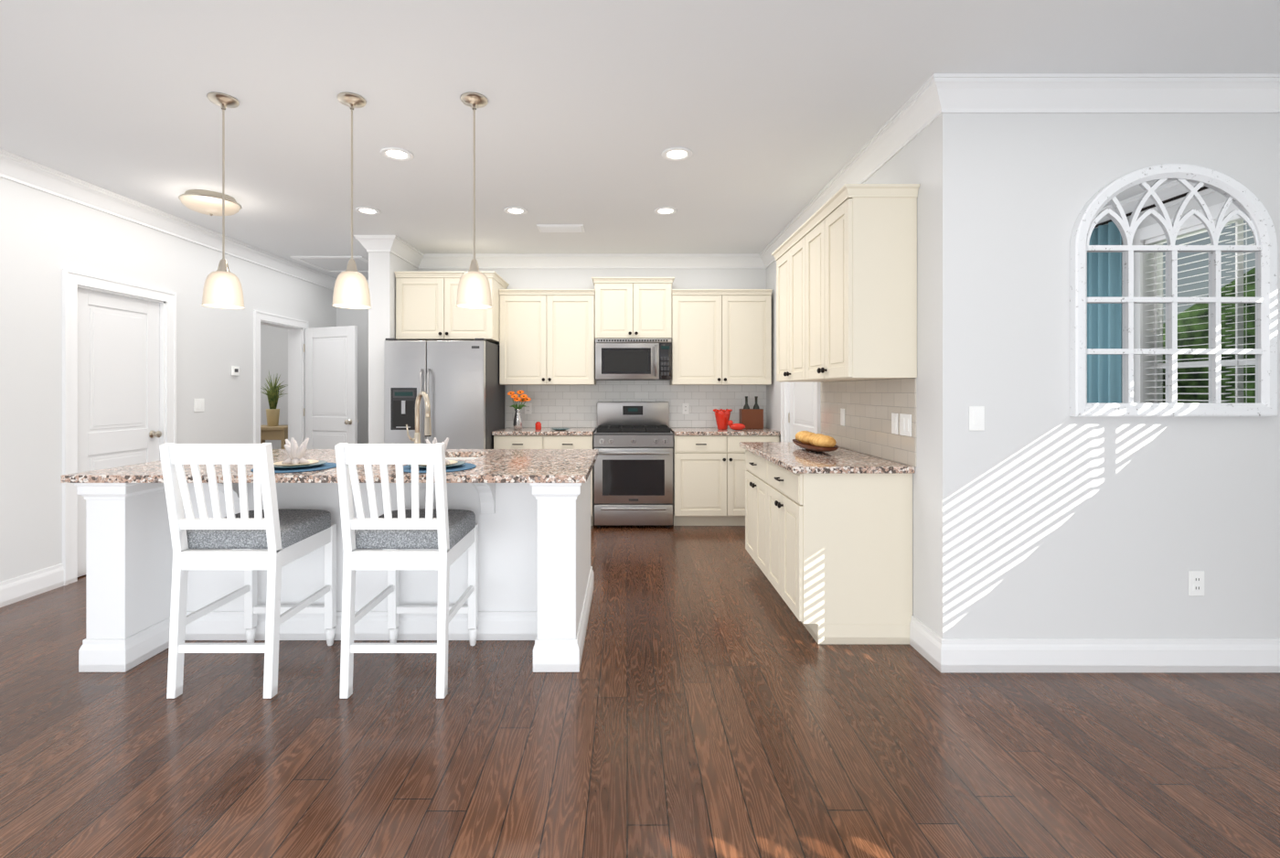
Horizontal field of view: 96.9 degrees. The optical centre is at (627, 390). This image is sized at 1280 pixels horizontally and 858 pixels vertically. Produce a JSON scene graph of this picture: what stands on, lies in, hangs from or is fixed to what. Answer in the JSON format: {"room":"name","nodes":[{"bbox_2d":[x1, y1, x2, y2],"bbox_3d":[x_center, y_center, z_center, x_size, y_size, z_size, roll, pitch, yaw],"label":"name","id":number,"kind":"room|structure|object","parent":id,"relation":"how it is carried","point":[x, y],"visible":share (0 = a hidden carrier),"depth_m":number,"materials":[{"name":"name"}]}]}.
{"room":"kitchen","nodes":[
{"label":"kitchen","id":0,"kind":"room"},
{"bbox_2d":[0,522,1279,857],"bbox_3d":[-1.440,1.360,2.350,11.120,0.100,13.300,0,0,0],"label":"floor","id":1,"kind":"structure","parent":0,"point":[711,698],"depth_m":2.08,"materials":[{"name":"brown wood"}]},
{"bbox_2d":[159,442,336,698],"bbox_3d":[-1.735,0.767,2.662,0.458,1.089,0.586,0,0,0],"label":"stool","id":2,"kind":"object","parent":1,"relation":"on","point":[282,536],"visible":0.98,"depth_m":2.44,"materials":[{"name":"white wood"}]},
{"bbox_2d":[260,425,287,448],"bbox_3d":[-4.500,0.880,7.200,0.560,0.860,0.440,0,0,0],"label":"console table","id":3,"kind":"object","parent":1,"relation":"on","point":[275,432],"visible":0.25,"depth_m":7.00,"materials":[{"name":"beige wood"}]},
{"bbox_2d":[260,371,287,426],"bbox_3d":[-4.482,0.092,7.232,0.363,0.713,0.302,0,0,0],"label":"potted plant","id":4,"kind":"object","parent":3,"relation":"on","point":[272,412],"visible":1,"depth_m":7.17,"materials":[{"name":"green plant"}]},
{"bbox_2d":[67,459,596,671],"bbox_3d":[-1.387,0.868,3.196,2.355,0.884,1.143,0,0,0],"label":"kitchen island","id":5,"kind":"object","parent":1,"relation":"on","point":[530,508],"depth_m":2.97,"materials":[{"name":"white wood"}]},
{"bbox_2d":[60,448,597,481],"bbox_3d":[-1.400,0.407,3.195,2.420,0.035,1.170,0,0,0],"label":"island countertop","id":6,"kind":"structure","parent":5,"relation":"on","point":[492,464],"depth_m":2.76,"materials":[{"name":"stone"}]},
{"bbox_2d":[250,437,336,472],"bbox_3d":[-1.670,0.311,2.860,0.384,0.155,0.384,0,0,0],"label":"place setting","id":7,"kind":"object","parent":6,"relation":"on","point":[295,462],"visible":0.88,"depth_m":2.83,"materials":[{"name":"blue"}]},
{"bbox_2d":[405,391,431,443],"bbox_3d":[-1.326,0.196,3.626,0.205,0.386,0.209,0,0,0],"label":"faucet","id":8,"kind":"object","parent":6,"relation":"on","point":[416,439],"visible":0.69,"depth_m":3.64,"materials":[{"name":"silver metal"}]},
{"bbox_2d":[403,437,476,472],"bbox_3d":[-0.960,0.311,2.860,0.384,0.155,0.384,0,0,0],"label":"place setting","id":9,"kind":"object","parent":6,"relation":"on","point":[452,465],"visible":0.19,"depth_m":2.82,"materials":[{"name":"blue"}]},
{"bbox_2d":[334,442,478,698],"bbox_3d":[-1.000,0.767,2.662,0.458,1.089,0.586,0,0,0],"label":"stool","id":10,"kind":"object","parent":1,"relation":"on","point":[452,535],"visible":1,"depth_m":2.44,"materials":[{"name":"white wood"}]},
{"bbox_2d":[384,338,504,448],"bbox_3d":[-1.745,0.417,5.517,0.910,1.785,0.926,0,0,0],"label":"refrigerator","id":11,"kind":"object","parent":1,"relation":"on","point":[457,381],"visible":0.46,"depth_m":5.12,"materials":[{"name":"grey metal"}]},
{"bbox_2d":[491,430,595,525],"bbox_3d":[-0.802,0.867,5.705,0.945,0.885,0.610,0,0,0],"label":"base cabinet","id":12,"kind":"object","parent":1,"relation":"on","point":[500,441],"depth_m":5.40,"materials":[{"name":"beige wood"}]},
{"bbox_2d":[491,426,596,434],"bbox_3d":[-0.807,0.407,5.698,0.956,0.035,0.625,0,0,0],"label":"countertop","id":13,"kind":"structure","parent":12,"relation":"on","point":[507,430],"depth_m":5.43,"materials":[{"name":"stone"}]},
{"bbox_2d":[507,390,531,429],"bbox_3d":[-1.080,0.192,5.655,0.234,0.393,0.136,0,0,0],"label":"vase","id":14,"kind":"object","parent":13,"relation":"on","point":[517,423],"visible":1,"depth_m":5.64,"materials":[{"name":"silver metal"}]},
{"bbox_2d":[534,421,541,429],"bbox_3d":[-0.885,0.349,5.640,0.060,0.080,0.059,0,0,0],"label":"candle","id":15,"kind":"object","parent":13,"relation":"on","point":[538,425],"visible":1,"depth_m":5.62,"materials":[{"name":"red wax"}]},
{"bbox_2d":[550,427,570,429],"bbox_3d":[-0.660,0.381,5.600,0.204,0.016,0.204,0,0,0],"label":"dish","id":16,"kind":"object","parent":13,"relation":"on","point":[560,428],"visible":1,"depth_m":5.61,"materials":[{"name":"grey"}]},
{"bbox_2d":[593,401,672,526],"bbox_3d":[0.060,0.715,5.659,0.756,1.190,0.692,0,0,0],"label":"range","id":17,"kind":"object","parent":1,"relation":"on","point":[633,442],"visible":1,"depth_m":5.38,"materials":[{"name":"grey metal"}]},
{"bbox_2d":[671,430,780,525],"bbox_3d":[0.953,0.867,5.705,1.005,0.885,0.610,0,0,0],"label":"base cabinet","id":18,"kind":"object","parent":1,"relation":"on","point":[709,475],"depth_m":5.40,"materials":[{"name":"beige wood"}]},
{"bbox_2d":[670,426,780,434],"bbox_3d":[0.961,0.407,5.698,1.024,0.035,0.625,0,0,0],"label":"countertop","id":19,"kind":"structure","parent":18,"relation":"on","point":[677,430],"depth_m":5.43,"materials":[{"name":"stone"}]},
{"bbox_2d":[713,408,732,429],"bbox_3d":[0.955,0.287,5.680,0.196,0.204,0.196,0,0,0],"label":"vase","id":20,"kind":"object","parent":19,"relation":"on","point":[722,417],"visible":1,"depth_m":5.63,"materials":[{"name":"red ceramic"}]},
{"bbox_2d":[727,419,746,429],"bbox_3d":[1.072,0.338,5.550,0.177,0.101,0.080,0,0,0],"label":"figurine","id":21,"kind":"object","parent":19,"relation":"on","point":[735,426],"visible":1,"depth_m":5.53,"materials":[{"name":"red ceramic"}]},
{"bbox_2d":[739,395,763,428],"bbox_3d":[1.270,0.224,5.805,0.220,0.330,0.130,0,0,0],"label":"wine bottles","id":22,"kind":"object","parent":19,"relation":"on","point":[752,418],"visible":0.96,"depth_m":5.74,"materials":[{"name":"brown wood"}]},
{"bbox_2d":[745,448,761,569],"bbox_3d":[1.182,0.867,3.912,0.583,0.885,0.736,0,0,0],"label":"base cabinet","id":23,"kind":"object","parent":1,"relation":"on","point":[752,464],"depth_m":3.98,"materials":[{"name":"beige wood"}]},
{"bbox_2d":[761,459,912,643],"bbox_3d":[1.182,0.867,3.296,0.583,0.885,0.740,0,0,0],"label":"base cabinet","id":24,"kind":"object","parent":1,"relation":"on","point":[828,541],"depth_m":2.93,"materials":[{"name":"beige wood"}]},
{"bbox_2d":[739,441,914,474],"bbox_3d":[1.161,0.407,3.600,0.624,0.035,1.400,0,0,0],"label":"countertop","id":25,"kind":"structure","parent":24,"relation":"on","point":[794,458],"depth_m":3.16,"materials":[{"name":"stone"}]},
{"bbox_2d":[792,430,838,451],"bbox_3d":[1.220,0.333,3.700,0.210,0.112,0.660,0,0,0],"label":"tray","id":26,"kind":"object","parent":25,"relation":"on","point":[807,440],"visible":1,"depth_m":3.52,"materials":[{"name":"yellow food"}]},
{"bbox_2d":[0,113,1279,638],"bbox_3d":[-1.340,-0.060,2.250,10.620,2.740,12.800,0,0,0],"label":"wall","id":27,"kind":"structure","parent":0,"point":[1039,510],"depth_m":2.65,"materials":[{"name":"white paint"}]},
{"bbox_2d":[0,563,63,607],"bbox_3d":[-3.792,1.235,-0.095,0.016,0.150,7.810,0,0,0],"label":"baseboard","id":28,"kind":"structure","parent":27,"relation":"attached to","point":[30,584],"depth_m":3.60,"materials":[{"name":"white wood"}]},
{"bbox_2d":[62,268,176,585],"bbox_3d":[-3.864,0.245,4.280,0.176,2.130,0.940,0,0,0],"label":"trim","id":29,"kind":"structure","parent":27,"relation":"attached to","point":[73,282],"depth_m":3.89,"materials":[{"name":"white wood"}]},
{"bbox_2d":[77,288,161,576],"bbox_3d":[-3.849,0.287,4.275,0.163,2.030,0.738,0,0,0],"label":"closet door","id":30,"kind":"structure","parent":27,"relation":"in","point":[118,380],"depth_m":4.24,"materials":[{"name":"white wood"}]},
{"bbox_2d":[0,149,336,289],"bbox_3d":[-3.754,-1.363,1.700,0.092,0.135,11.400,0,0,0],"label":"crown molding","id":31,"kind":"structure","parent":27,"relation":"attached to","point":[14,167],"depth_m":4.34,"materials":[{"name":"white wood"}]},
{"bbox_2d":[193,398,204,411],"bbox_3d":[-3.795,0.130,5.030,0.008,0.115,0.118,0,0,0],"label":"light switch","id":32,"kind":"object","parent":27,"relation":"attached to","point":[198,404],"visible":1,"depth_m":5.03,"materials":[{"name":"white plastic"}]},
{"bbox_2d":[231,365,239,375],"bbox_3d":[-3.788,-0.190,5.480,0.023,0.090,0.090,0,0,0],"label":"thermostat","id":33,"kind":"object","parent":27,"relation":"attached to","point":[235,370],"visible":0.96,"depth_m":5.47,"materials":[{"name":"white plastic"}]},
{"bbox_2d":[253,309,309,447],"bbox_3d":[-3.872,0.245,6.240,0.192,2.130,0.960,0,0,0],"label":"trim","id":34,"kind":"structure","parent":27,"relation":"attached to","point":[295,327],"depth_m":6.62,"materials":[{"name":"white wood"}]},
{"bbox_2d":[303,325,358,448],"bbox_3d":[-3.413,0.287,6.491,0.737,2.030,0.333,0,0,0],"label":"hall door","id":35,"kind":"structure","parent":27,"relation":"in","point":[330,413],"depth_m":6.49,"materials":[{"name":"white wood"}]},
{"bbox_2d":[353,234,380,252],"bbox_3d":[-2.451,-1.363,6.304,0.122,0.135,2.192,0,0,0],"label":"crown molding","id":36,"kind":"structure","parent":27,"relation":"attached to","point":[371,244],"depth_m":5.25,"materials":[{"name":"white wood"}]},
{"bbox_2d":[380,234,424,266],"bbox_3d":[-2.184,-1.363,5.554,0.112,0.135,0.692,0,0,0],"label":"crown molding","id":37,"kind":"structure","parent":27,"relation":"attached to","point":[393,244],"depth_m":5.47,"materials":[{"name":"white wood"}]},
{"bbox_2d":[394,271,508,343],"bbox_3d":[-1.744,-0.809,5.705,0.922,0.639,0.610,0,0,0],"label":"upper cabinet","id":38,"kind":"object","parent":27,"relation":"attached to","point":[426,308],"depth_m":5.40,"materials":[{"name":"beige wood"}]},
{"bbox_2d":[524,403,531,414],"bbox_3d":[-1.050,0.190,6.008,0.072,0.115,0.008,0,0,0],"label":"electrical outlet","id":39,"kind":"object","parent":27,"relation":"attached to","point":[528,409],"depth_m":6.01,"materials":[{"name":"white plastic"}]},
{"bbox_2d":[497,286,603,384],"bbox_3d":[-0.773,-0.534,5.840,1.014,0.949,0.340,0,0,0],"label":"upper cabinet","id":40,"kind":"object","parent":27,"relation":"attached to","point":[549,336],"depth_m":5.67,"materials":[{"name":"beige wood"}]},
{"bbox_2d":[416,253,767,268],"bbox_3d":[-0.372,-1.363,5.974,3.695,0.135,0.092,0,0,0],"label":"crown molding","id":41,"kind":"structure","parent":27,"relation":"attached to","point":[432,261],"depth_m":5.97,"materials":[{"name":"white wood"}]},
{"bbox_2d":[592,277,672,341],"bbox_3d":[0.060,-0.826,5.840,0.774,0.607,0.340,0,0,0],"label":"upper cabinet","id":42,"kind":"object","parent":27,"relation":"attached to","point":[634,307],"depth_m":5.67,"materials":[{"name":"beige wood"}]},
{"bbox_2d":[595,338,671,380],"bbox_3d":[0.060,-0.314,5.786,0.756,0.407,0.444,0,0,0],"label":"microwave","id":43,"kind":"object","parent":42,"relation":"attached to","point":[633,358],"visible":1,"depth_m":5.62,"materials":[{"name":"grey metal"}]},
{"bbox_2d":[682,403,689,414],"bbox_3d":[0.620,0.190,6.008,0.072,0.115,0.008,0,0,0],"label":"outlet","id":44,"kind":"object","parent":27,"relation":"attached to","point":[685,408],"depth_m":6.01,"materials":[{"name":"white plastic"}]},
{"bbox_2d":[669,288,772,384],"bbox_3d":[0.916,-0.534,5.840,1.059,0.949,0.340,0,0,0],"label":"upper cabinet","id":45,"kind":"object","parent":27,"relation":"attached to","point":[721,336],"depth_m":5.67,"materials":[{"name":"beige wood"}]},
{"bbox_2d":[775,227,823,382],"bbox_3d":[1.299,-0.552,3.900,0.348,0.975,0.761,0,0,0],"label":"upper cabinet","id":46,"kind":"object","parent":27,"relation":"attached to","point":[788,255],"depth_m":3.93,"materials":[{"name":"beige wood"}]},
{"bbox_2d":[780,382,820,441],"bbox_3d":[1.526,0.245,4.845,0.151,2.130,1.030,0,0,0],"label":"trim","id":47,"kind":"structure","parent":27,"relation":"attached to","point":[784,386],"depth_m":5.26,"materials":[{"name":"white wood"}]},
{"bbox_2d":[788,382,813,441],"bbox_3d":[1.490,0.287,4.850,0.099,2.030,0.828,0,0,0],"label":"pantry door","id":48,"kind":"structure","parent":27,"relation":"in","point":[800,415],"depth_m":4.91,"materials":[{"name":"white wood"}]},
{"bbox_2d":[840,408,844,426],"bbox_3d":[1.462,0.180,3.850,0.008,0.115,0.072,0,0,0],"label":"outlet","id":49,"kind":"object","parent":27,"relation":"attached to","point":[842,416],"visible":1,"depth_m":3.84,"materials":[{"name":"white plastic"}]},
{"bbox_2d":[757,73,954,266],"bbox_3d":[1.429,-1.363,4.229,0.092,0.135,3.342,0,0,0],"label":"crown molding","id":50,"kind":"structure","parent":27,"relation":"attached to","point":[929,102],"depth_m":3.11,"materials":[{"name":"white"}]},
{"bbox_2d":[800,183,919,381],"bbox_3d":[1.299,-0.552,3.260,0.348,0.975,0.761,0,0,0],"label":"upper cabinet","id":51,"kind":"object","parent":27,"relation":"attached to","point":[845,255],"depth_m":2.88,"materials":[{"name":"beige wood"}]},
{"bbox_2d":[891,412,898,434],"bbox_3d":[1.462,0.180,3.100,0.008,0.115,0.072,0,0,0],"label":"outlet","id":52,"kind":"object","parent":27,"relation":"attached to","point":[894,422],"visible":1,"depth_m":3.09,"materials":[{"name":"white plastic"}]},
{"bbox_2d":[899,413,911,436],"bbox_3d":[1.462,0.180,2.980,0.008,0.115,0.118,0,0,0],"label":"light switch","id":53,"kind":"object","parent":27,"relation":"attached to","point":[905,423],"visible":1,"depth_m":2.97,"materials":[{"name":"white plastic"}]},
{"bbox_2d":[969,405,984,430],"bbox_3d":[1.632,0.130,2.644,0.072,0.115,0.010,0,0,0],"label":"light switch","id":54,"kind":"object","parent":27,"relation":"attached to","point":[976,418],"visible":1,"depth_m":2.64,"materials":[{"name":"white plastic"}]},
{"bbox_2d":[932,632,1279,671],"bbox_3d":[2.624,1.235,2.642,2.331,0.150,0.016,0,0,0],"label":"baseboard","id":55,"kind":"structure","parent":27,"relation":"attached to","point":[940,654],"depth_m":2.63,"materials":[{"name":"white wood"}]},
{"bbox_2d":[947,73,1279,113],"bbox_3d":[2.590,-1.363,2.604,2.220,0.135,0.092,0,0,0],"label":"crown molding","id":56,"kind":"structure","parent":27,"relation":"attached to","point":[974,92],"depth_m":2.60,"materials":[{"name":"white"}]},
{"bbox_2d":[1069,163,1277,415],"bbox_3d":[2.534,-0.464,2.629,0.932,1.167,0.040,0,0,0],"label":"arched mirror","id":57,"kind":"object","parent":27,"relation":"attached to","point":[1173,289],"visible":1,"depth_m":2.64,"materials":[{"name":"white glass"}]},
{"bbox_2d":[1188,570,1204,595],"bbox_3d":[2.658,0.900,2.646,0.072,0.115,0.008,0,0,0],"label":"outlet","id":58,"kind":"object","parent":27,"relation":"attached to","point":[1196,582],"visible":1,"depth_m":2.64,"materials":[{"name":"white plastic"}]},
{"bbox_2d":[0,0,1279,279],"bbox_3d":[-1.440,-1.480,2.350,11.120,0.100,13.300,0,0,0],"label":"ceiling","id":59,"kind":"structure","parent":0,"point":[773,115],"depth_m":2.74,"materials":[{"name":"white paint"}]},
{"bbox_2d":[178,189,242,215],"bbox_3d":[-3.070,-1.358,4.180,0.380,0.144,0.380,0,0,0],"label":"flush-mount light","id":60,"kind":"object","parent":59,"relation":"attached to","point":[207,202],"visible":0.96,"depth_m":4.08,"materials":[{"name":"white glass"}]},
{"bbox_2d":[201,92,245,309],"bbox_3d":[-1.980,-0.920,2.780,0.174,1.018,0.174,0,0,0],"label":"pendant light","id":61,"kind":"object","parent":59,"relation":"hanging from","point":[222,288],"visible":1,"depth_m":2.75,"materials":[{"name":"white glass"}]},
{"bbox_2d":[289,256,368,272],"bbox_3d":[-3.200,-1.421,6.400,0.760,0.018,0.760,0,0,0],"label":"frame","id":62,"kind":"object","parent":59,"relation":"attached to","point":[333,263],"visible":0.72,"depth_m":6.27,"materials":[{"name":"white"}]},
{"bbox_2d":[331,92,371,309],"bbox_3d":[-1.350,-0.920,2.780,0.174,1.018,0.174,0,0,0],"label":"pendant light","id":63,"kind":"object","parent":59,"relation":"hanging from","point":[351,289],"visible":1,"depth_m":2.74,"materials":[{"name":"white glass"}]},
{"bbox_2d":[354,206,380,214],"bbox_3d":[-2.060,-1.425,4.500,0.188,0.010,0.188,0,0,0],"label":"recessed light","id":64,"kind":"object","parent":59,"relation":"in","point":[367,210],"visible":1,"depth_m":4.50,"materials":[{"name":"white"}]},
{"bbox_2d":[380,147,413,160],"bbox_3d":[-1.390,-1.425,3.420,0.188,0.010,0.188,0,0,0],"label":"recessed light","id":65,"kind":"object","parent":59,"relation":"in","point":[397,154],"visible":1,"depth_m":3.42,"materials":[{"name":"white"}]},
{"bbox_2d":[456,92,491,309],"bbox_3d":[-0.750,-0.920,2.780,0.174,1.018,0.174,0,0,0],"label":"pendant light","id":66,"kind":"object","parent":59,"relation":"hanging from","point":[474,290],"visible":0.98,"depth_m":2.74,"materials":[{"name":"white glass"}]},
{"bbox_2d":[503,206,527,214],"bbox_3d":[-0.885,-1.425,4.500,0.188,0.010,0.188,0,0,0],"label":"recessed light","id":67,"kind":"object","parent":59,"relation":"in","point":[515,210],"visible":0.96,"depth_m":4.50,"materials":[{"name":"white"}]},
{"bbox_2d":[536,224,585,232],"bbox_3d":[-0.580,-1.421,4.980,0.400,0.018,0.200,0,0,0],"label":"ceiling vent","id":68,"kind":"object","parent":59,"relation":"in","point":[560,228],"visible":1,"depth_m":4.93,"materials":[{"name":"white metal"}]},
{"bbox_2d":[653,206,677,214],"bbox_3d":[0.305,-1.425,4.500,0.188,0.010,0.188,0,0,0],"label":"recessed light","id":69,"kind":"object","parent":59,"relation":"in","point":[665,210],"visible":1,"depth_m":4.50,"materials":[{"name":"white"}]},
{"bbox_2d":[661,147,692,160],"bbox_3d":[0.300,-1.425,3.420,0.188,0.010,0.188,0,0,0],"label":"recessed light","id":70,"kind":"object","parent":59,"relation":"in","point":[676,154],"visible":1,"depth_m":3.41,"materials":[{"name":"white"}]}
]}

